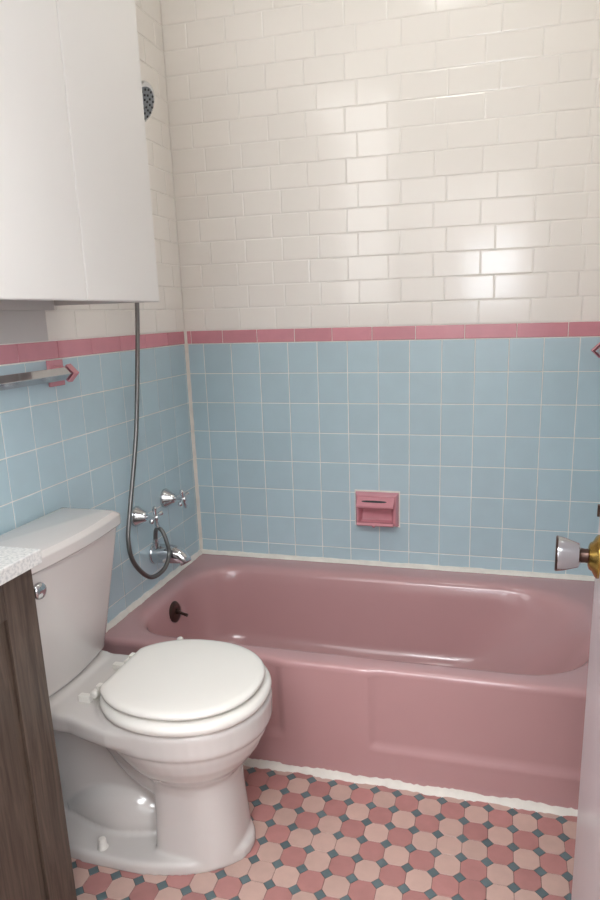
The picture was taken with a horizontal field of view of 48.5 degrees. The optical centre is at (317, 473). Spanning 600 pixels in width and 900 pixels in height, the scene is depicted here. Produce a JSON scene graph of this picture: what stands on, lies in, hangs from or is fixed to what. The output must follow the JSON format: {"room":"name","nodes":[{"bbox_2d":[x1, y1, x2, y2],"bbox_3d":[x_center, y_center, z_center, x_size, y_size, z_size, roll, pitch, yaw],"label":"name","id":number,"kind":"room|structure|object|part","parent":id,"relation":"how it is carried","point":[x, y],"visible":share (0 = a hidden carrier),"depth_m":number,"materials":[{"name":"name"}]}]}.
{"room":"bathroom","nodes":[
{"label":"bathroom","id":0,"kind":"room"},
{"bbox_2d":[0,0,199,623],"bbox_3d":[-0.789,-0.380,1.615,0.103,2.600,2.060,2,14,15],"label":"wall","id":1,"kind":"structure","parent":0,"point":[69,445],"depth_m":2.08,"materials":[{"name":"tile"}]},
{"bbox_2d":[0,359,78,390],"bbox_3d":[-0.728,-0.210,1.532,0.071,0.068,0.536,2,14,15],"label":"towel bar","id":2,"kind":"object","parent":1,"relation":"attached to","point":[56,374],"visible":1,"depth_m":1.65,"materials":[{"name":"silver metal"}]},
{"bbox_2d":[0,0,158,310],"bbox_3d":[-0.640,-0.769,1.347,0.297,0.846,0.630,2,14,15],"label":"upper cabinet","id":3,"kind":"object","parent":1,"relation":"attached to","point":[76,219],"visible":1,"depth_m":1.34,"materials":[{"name":"white laminate"}]},
{"bbox_3d":[-0.768,-0.379,1.464,0.017,0.039,0.567,2,14,15],"label":"hanging rail","id":4,"kind":"part","parent":3,"relation":"part of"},
{"bbox_3d":[-0.547,-0.734,1.162,0.019,0.834,0.315,2,14,15],"label":"cabinet door","id":5,"kind":"part","parent":3,"relation":"part of","materials":[{"name":"white laminate"}]},
{"bbox_3d":[-0.465,-0.808,1.458,0.019,0.834,0.313,2,14,15],"label":"cabinet door","id":6,"kind":"part","parent":3,"relation":"part of","materials":[{"name":"white laminate"}]},
{"bbox_2d":[131,506,162,527],"bbox_3d":[-0.559,0.141,2.181,0.085,0.078,0.078,2,14,15],"label":"handle","id":7,"kind":"object","parent":1,"relation":"attached to","point":[139,516],"visible":1,"depth_m":2.17,"materials":[{"name":"silver metal"}]},
{"bbox_3d":[-0.539,0.141,2.175,0.043,0.020,0.020,2,14,15],"label":"stem","id":8,"kind":"part","parent":7,"relation":"part of","materials":[{"name":"silver metal"}]},
{"bbox_3d":[-0.528,0.142,2.172,0.017,0.078,0.078,2,14,15],"label":"cross handle","id":9,"kind":"part","parent":7,"relation":"part of","materials":[{"name":"silver metal"}]},
{"bbox_2d":[106,550,202,631],"bbox_3d":[-0.563,0.399,2.331,0.019,0.020,0.765,2,14,15],"label":"trim","id":10,"kind":"structure","parent":1,"relation":"attached to","point":[161,583],"depth_m":2.28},
{"bbox_2d":[149,539,190,565],"bbox_3d":[-0.505,0.267,2.299,0.139,0.099,0.074,2,14,15],"label":"tub spout","id":11,"kind":"object","parent":1,"relation":"attached to","point":[157,551],"visible":0.91,"depth_m":2.28,"materials":[{"name":"silver metal"}]},
{"bbox_2d":[160,488,189,507],"bbox_3d":[-0.507,0.087,2.368,0.085,0.075,0.075,2,14,15],"label":"handle","id":12,"kind":"object","parent":1,"relation":"attached to","point":[167,497],"visible":1,"depth_m":2.35,"materials":[{"name":"silver metal"}]},
{"bbox_3d":[-0.487,0.088,2.363,0.043,0.020,0.020,2,14,15],"label":"stem","id":13,"kind":"part","parent":12,"relation":"part of","materials":[{"name":"silver metal"}]},
{"bbox_3d":[-0.476,0.089,2.360,0.017,0.075,0.075,2,14,15],"label":"cross handle","id":14,"kind":"part","parent":12,"relation":"part of","materials":[{"name":"silver metal"}]},
{"bbox_3d":[-0.593,-1.023,1.933,0.071,0.060,0.060,2,14,15],"label":"bracket","id":15,"kind":"object","parent":1,"relation":"attached to","visible":0},
{"bbox_2d":[141,81,154,121],"bbox_3d":[-0.520,-1.016,1.927,0.083,0.212,0.130,2,14,15],"label":"handheld shower","id":16,"kind":"object","parent":15,"relation":"attached to","point":[147,90],"visible":0.31,"depth_m":1.92,"materials":[{"name":"silver metal"}]},
{"bbox_2d":[126,303,170,578],"bbox_3d":[-0.558,-0.280,2.045,0.071,1.280,0.233,0,14,8],"label":"shower hose","id":17,"kind":"object","parent":16,"relation":"hanging from","point":[137,313],"visible":0.73,"depth_m":2.08,"materials":[{"name":"metal"}]},
{"bbox_2d":[71,765,576,899],"bbox_3d":[-0.158,1.164,0.896,3.000,0.102,3.800,2,14,15],"label":"floor","id":18,"kind":"structure","parent":0,"point":[317,838],"depth_m":1.62,"materials":[{"name":"pink ceramic tile"},{"name":"blue-gray ceramic tile"},{"name":"grout"}]},
{"bbox_2d":[0,569,76,899],"bbox_3d":[-0.733,0.637,1.162,0.308,0.830,0.535,2,14,15],"label":"vanity cabinet","id":19,"kind":"object","parent":18,"relation":"on","point":[36,862],"visible":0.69,"depth_m":1.29,"materials":[{"name":"brown wood"}]},
{"bbox_2d":[0,546,41,585],"bbox_3d":[-0.748,0.217,1.068,0.299,0.029,0.547,2,14,15],"label":"countertop","id":20,"kind":"structure","parent":19,"relation":"on","point":[14,561],"depth_m":1.24,"materials":[{"name":"stone"}]},
{"bbox_3d":[-0.588,0.592,1.254,0.010,0.670,0.126,2,14,15],"label":"door panel","id":21,"kind":"part","parent":19,"relation":"part of","materials":[{"name":"brown wood"}]},
{"bbox_2d":[0,507,272,875],"bbox_3d":[-0.427,0.535,1.626,0.643,0.807,0.426,2,14,15],"label":"toilet","id":22,"kind":"object","parent":18,"relation":"on","point":[153,743],"visible":0.93,"depth_m":1.58,"materials":[{"name":"white ceramic"}]},
{"bbox_3d":[-0.609,0.253,1.442,0.032,0.039,0.039,2,14,15],"label":"flush knob","id":23,"kind":"part","parent":22,"relation":"part of","materials":[{"name":"silver metal"}]},
{"bbox_3d":[-0.654,0.157,1.594,0.196,0.044,0.426,2,14,15],"label":"tank lid","id":24,"kind":"part","parent":22,"relation":"part of","materials":[{"name":"white ceramic"}]},
{"bbox_3d":[-0.653,0.344,1.641,0.186,0.354,0.423,2,14,15],"label":"tank","id":25,"kind":"part","parent":22,"relation":"part of","materials":[{"name":"white ceramic"}]},
{"bbox_3d":[-0.412,0.722,1.676,0.624,0.420,0.363,2,14,15],"label":"bowl","id":26,"kind":"part","parent":22,"relation":"part of","materials":[{"name":"white ceramic"}]},
{"bbox_3d":[-0.307,0.478,1.578,0.362,0.020,0.344,2,14,15],"label":"seat lid","id":27,"kind":"part","parent":22,"relation":"part of","materials":[{"name":"white plastic"}]},
{"bbox_2d":[102,554,594,809],"bbox_3d":[0.168,0.606,2.182,1.516,0.361,0.754,2,14,15],"label":"bathtub","id":28,"kind":"object","parent":18,"relation":"on","point":[465,681],"visible":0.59,"depth_m":1.98,"materials":[{"name":"pink ceramic"}]},
{"bbox_3d":[-0.497,0.479,2.316,0.021,0.074,0.074,2,14,15],"label":"overflow plate","id":29,"kind":"part","parent":28,"relation":"part of","materials":[{"name":"brown metal"}]},
{"bbox_3d":[-0.471,0.480,2.309,0.046,0.024,0.023,2,14,15],"label":"trip lever","id":30,"kind":"part","parent":28,"relation":"part of","materials":[{"name":"brown metal"}]},
{"bbox_2d":[243,758,577,816],"bbox_3d":[0.079,0.857,1.884,1.524,0.021,0.027,2,14,15],"label":"trim","id":31,"kind":"structure","parent":28,"relation":"attached to","point":[517,803],"depth_m":1.83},
{"bbox_2d":[160,0,599,575],"bbox_3d":[0.247,-0.581,2.321,1.724,2.600,0.103,2,14,15],"label":"wall","id":32,"kind":"structure","parent":0,"point":[388,211],"depth_m":2.25,"materials":[{"name":"tile"}]},
{"bbox_2d":[183,331,202,549],"bbox_3d":[-0.481,-0.107,2.583,0.012,0.876,0.012,2,14,15],"label":"trim","id":33,"kind":"structure","parent":32,"relation":"attached to","point":[185,332],"depth_m":2.58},
{"bbox_2d":[355,489,399,527],"bbox_3d":[0.210,0.135,2.424,0.169,0.138,0.064,2,14,15],"label":"soap dish","id":34,"kind":"object","parent":32,"relation":"attached to","point":[374,508],"visible":1,"depth_m":2.42,"materials":[{"name":"pink ceramic"}]},
{"bbox_2d":[202,549,594,580],"bbox_3d":[0.259,0.338,2.485,1.524,0.018,0.020,2,14,15],"label":"trim","id":35,"kind":"structure","parent":32,"relation":"attached to","point":[204,551],"depth_m":2.47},
{"bbox_3d":[-0.262,-0.123,0.487,1.724,2.600,0.100,2,14,15],"label":"wall","id":36,"kind":"structure","parent":0,"visible":0},
{"bbox_2d":[554,504,599,899],"bbox_3d":[0.329,0.079,0.767,0.098,2.018,0.595,3,14,19],"label":"door","id":37,"kind":"structure","parent":36,"relation":"in","point":[569,554],"depth_m":0.99,"materials":[{"name":"paint"}]},
{"bbox_3d":[0.383,0.122,1.015,0.034,0.054,0.054,3,14,19],"label":"knob","id":38,"kind":"part","parent":37,"relation":"part of","materials":[{"name":"silver metal"}]},
{"bbox_3d":[0.775,-0.325,1.194,0.103,2.600,2.060,2,14,15],"label":"wall","id":39,"kind":"structure","parent":0,"visible":0},
{"bbox_2d":[591,342,599,357],"bbox_3d":[0.814,-0.311,1.758,0.113,0.068,0.588,2,14,15],"label":"towel bar","id":40,"kind":"object","parent":39,"relation":"attached to","point":[596,350],"visible":1,"depth_m":2.00,"materials":[{"name":"pink metal"}]}
]}

